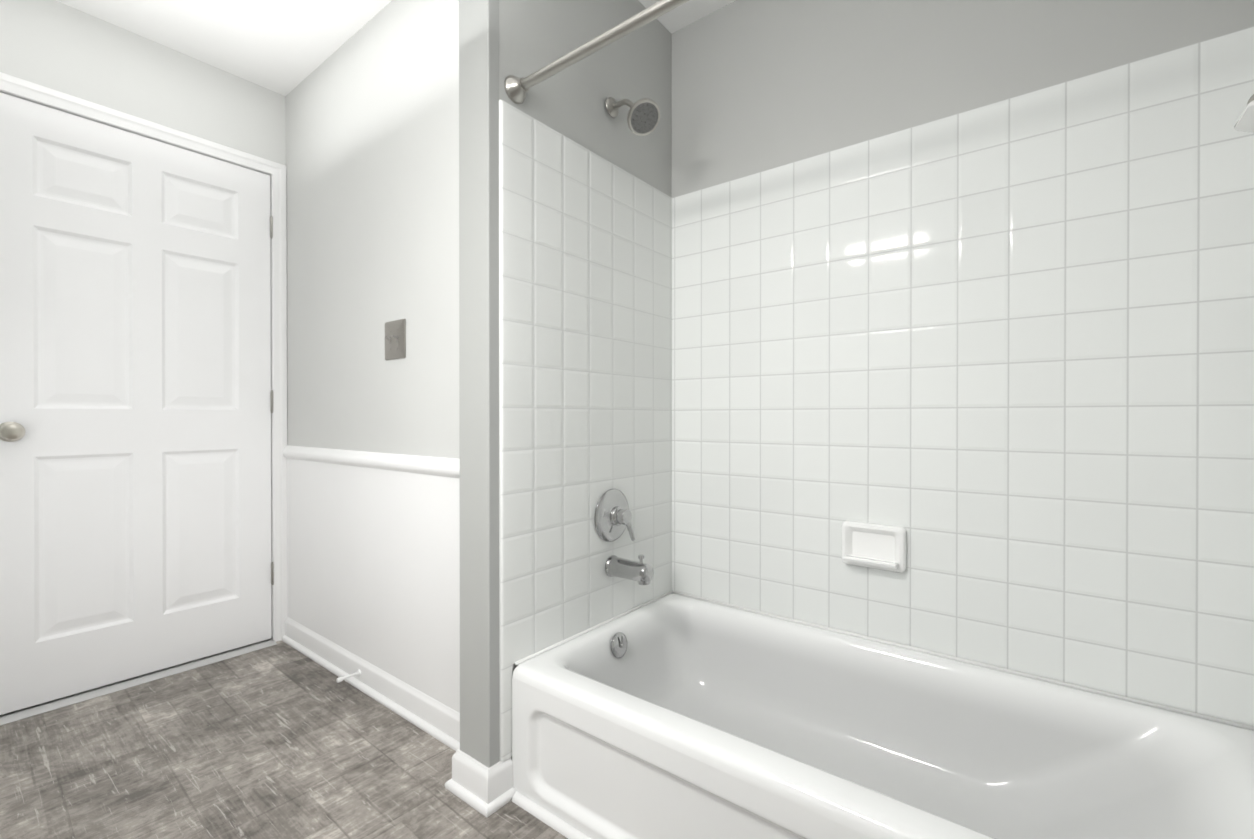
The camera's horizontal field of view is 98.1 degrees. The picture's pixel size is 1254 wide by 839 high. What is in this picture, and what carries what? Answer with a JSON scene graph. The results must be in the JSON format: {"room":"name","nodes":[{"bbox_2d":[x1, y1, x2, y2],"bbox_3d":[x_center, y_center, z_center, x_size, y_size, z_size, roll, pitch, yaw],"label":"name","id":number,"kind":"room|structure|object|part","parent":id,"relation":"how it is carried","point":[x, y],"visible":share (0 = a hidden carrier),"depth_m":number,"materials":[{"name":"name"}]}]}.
{"room":"bathroom","nodes":[
{"label":"bathroom","id":0,"kind":"room"},
{"bbox_2d":[0,0,285,165],"bbox_3d":[-1.964,-0.228,1.942,0.120,2.405,1.304,0,0,38],"label":"wall","id":1,"kind":"structure","parent":0,"point":[59,46],"depth_m":2.02,"materials":[{"name":"paint"}]},
{"bbox_2d":[0,92,273,714],"bbox_3d":[-1.791,-0.051,2.047,0.102,2.019,0.830,0,0,38],"label":"door","id":2,"kind":"structure","parent":1,"relation":"in","point":[135,412],"depth_m":2.01,"materials":[{"name":"paint"}]},
{"bbox_3d":[-1.992,0.040,1.762,0.068,0.066,0.066,0,0,38],"label":"knob","id":3,"kind":"part","parent":2,"relation":"part of","materials":[{"name":"silver metal"}]},
{"bbox_3d":[-1.559,-0.083,2.384,0.042,1.610,0.013,0,0,38],"label":"door hinges","id":4,"kind":"part","parent":2,"relation":"part of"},
{"bbox_2d":[0,72,286,725],"bbox_3d":[-1.833,-0.073,2.073,0.166,2.093,0.936,0,0,38],"label":"door frame","id":5,"kind":"structure","parent":1,"relation":"attached to","point":[50,97],"depth_m":2.37,"materials":[{"name":"paint"}]},
{"bbox_2d":[0,641,567,838],"bbox_3d":[-0.609,1.007,1.349,3.592,0.060,2.268,0,0,38],"label":"floor","id":6,"kind":"structure","parent":0,"point":[281,740],"depth_m":1.53,"materials":[{"name":"tile"}]},
{"bbox_2d":[512,791,590,838],"bbox_3d":[0.283,0.970,0.952,1.454,0.017,0.017,0,0,38],"label":"molding","id":7,"kind":"structure","parent":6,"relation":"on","point":[557,824],"depth_m":1.32,"materials":[{"name":"paint"}]},
{"bbox_2d":[512,593,1253,838],"bbox_3d":[0.511,0.810,1.266,1.464,0.336,0.758,0,0,38],"label":"bathtub","id":8,"kind":"object","parent":6,"relation":"on","point":[674,716],"visible":1,"depth_m":1.30,"materials":[{"name":"ceramic"}]},
{"bbox_2d":[285,0,458,458],"bbox_3d":[-0.956,-0.229,2.059,1.564,2.405,0.120,0,0,38],"label":"wall","id":9,"kind":"structure","parent":0,"point":[372,130],"depth_m":1.92,"materials":[{"name":"paint"}]},
{"bbox_2d":[287,458,459,712],"bbox_3d":[-0.947,0.569,1.977,1.444,0.810,0.004,0,0,38],"label":"wainscot","id":10,"kind":"structure","parent":9,"relation":"attached to","point":[373,566],"depth_m":1.90,"materials":[{"name":"paint"}]},
{"bbox_2d":[385,319,405,359],"bbox_3d":[-0.794,-0.270,1.839,0.128,0.130,0.026,0,0,38],"label":"switch plate","id":11,"kind":"object","parent":9,"relation":"attached to","point":[395,339],"visible":1,"depth_m":1.84,"materials":[{"name":"silver metal"}]},
{"bbox_2d":[56,0,735,95],"bbox_3d":[-0.491,-1.458,1.246,3.292,0.060,2.268,0,0,38],"label":"ceiling","id":12,"kind":"structure","parent":0,"point":[284,47],"depth_m":1.98,"materials":[{"name":"paint"}]},
{"bbox_2d":[459,0,670,767],"bbox_3d":[-0.139,-0.227,1.734,0.124,2.405,0.835,0,0,38],"label":"wall","id":13,"kind":"structure","parent":0,"point":[569,102],"depth_m":1.42,"materials":[{"name":"paint"}]},
{"bbox_2d":[283,445,459,477],"bbox_3d":[-0.945,0.145,1.962,1.426,0.058,0.022,0,0,38],"label":"trim","id":14,"kind":"structure","parent":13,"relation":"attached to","point":[440,466],"depth_m":1.89,"materials":[{"name":"paint"}]},
{"bbox_2d":[282,617,515,817],"bbox_3d":[-0.922,0.925,1.873,1.577,0.099,0.139,0,0,38],"label":"baseboard","id":15,"kind":"structure","parent":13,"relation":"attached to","point":[482,789],"depth_m":1.73,"materials":[{"name":"paint"}]},
{"bbox_2d":[336,669,360,682],"bbox_3d":[-1.000,0.922,1.954,0.022,0.022,0.079,0,0,38],"label":"door stop","id":16,"kind":"object","parent":15,"relation":"attached to","point":[341,679],"visible":1,"depth_m":1.95,"materials":[{"name":"paint"}]},
{"bbox_2d":[499,100,671,760],"bbox_3d":[-0.080,0.029,1.704,0.008,1.693,0.793,0,0,38],"label":"wall tile","id":17,"kind":"structure","parent":13,"relation":"attached to","point":[585,329],"depth_m":1.60,"materials":[{"name":"white tile"}]},
{"bbox_2d":[594,489,634,541],"bbox_3d":[-0.021,0.305,1.716,0.070,0.168,0.168,0,0,38],"label":"shower valve","id":18,"kind":"object","parent":17,"relation":"attached to","point":[612,517],"visible":1,"depth_m":1.70,"materials":[{"name":"silver metal"}]},
{"bbox_2d":[605,555,653,584],"bbox_3d":[0.011,0.459,1.692,0.152,0.087,0.068,0,0,38],"label":"tub spout","id":19,"kind":"object","parent":17,"relation":"attached to","point":[641,572],"visible":1,"depth_m":1.67,"materials":[{"name":"silver metal"}]},
{"bbox_2d":[606,97,659,135],"bbox_3d":[0.014,-0.947,1.667,0.179,0.151,0.102,0,0,38],"label":"shower head","id":20,"kind":"object","parent":13,"relation":"attached to","point":[643,117],"visible":0.98,"depth_m":1.64},
{"bbox_2d":[671,0,1253,197],"bbox_3d":[0.786,-0.227,1.616,1.727,2.405,0.120,0,0,38],"label":"wall","id":21,"kind":"structure","parent":0,"point":[757,86],"depth_m":1.60,"materials":[{"name":"paint"}]},
{"bbox_2d":[515,590,1253,730],"bbox_3d":[0.515,0.640,1.270,1.470,0.010,0.751,0,0,38],"label":"trim","id":22,"kind":"structure","parent":21,"relation":"attached to","point":[1185,712],"depth_m":1.47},
{"bbox_2d":[672,26,1253,725],"bbox_3d":[0.748,-0.089,1.565,1.468,1.455,0.008,0,0,38],"label":"wall tile","id":23,"kind":"structure","parent":21,"relation":"attached to","point":[996,360],"depth_m":1.39,"materials":[{"name":"white tile"}]},
{"bbox_2d":[842,520,906,572],"bbox_3d":[0.700,0.366,1.561,0.172,0.128,0.061,0,0,38],"label":"soap dish","id":24,"kind":"object","parent":23,"relation":"attached to","point":[875,546],"visible":1,"depth_m":1.57,"materials":[{"name":"white ceramic"}]},
{"bbox_3d":[0.721,-0.221,0.228,0.120,2.405,2.148,0,0,38],"label":"wall","id":25,"kind":"structure","parent":0,"visible":0},
{"bbox_2d":[504,0,689,103],"bbox_3d":[0.289,-0.863,0.974,1.483,0.068,0.068,0,0,38],"label":"shower curtain rod","id":26,"kind":"object","parent":25,"relation":"attached to","point":[516,89],"visible":1,"depth_m":1.26,"materials":[{"name":"silver metal"}]},
{"bbox_3d":[1.084,-0.086,0.796,0.008,1.455,0.790,0,0,38],"label":"wall tile","id":27,"kind":"structure","parent":25,"relation":"attached to","visible":0},
{"bbox_2d":[1234,94,1253,131],"bbox_3d":[1.129,-0.537,0.937,0.097,0.068,0.140,0,0,38],"label":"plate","id":28,"kind":"object","parent":27,"relation":"attached to","point":[1245,122],"visible":1,"depth_m":0.97,"materials":[{"name":"white ceramic"}]},
{"bbox_3d":[1.098,-0.556,0.936,0.045,0.029,0.009,0,0,38],"label":"handle","id":29,"kind":"part","parent":28,"relation":"part of","materials":[{"name":"white ceramic"}]}
]}

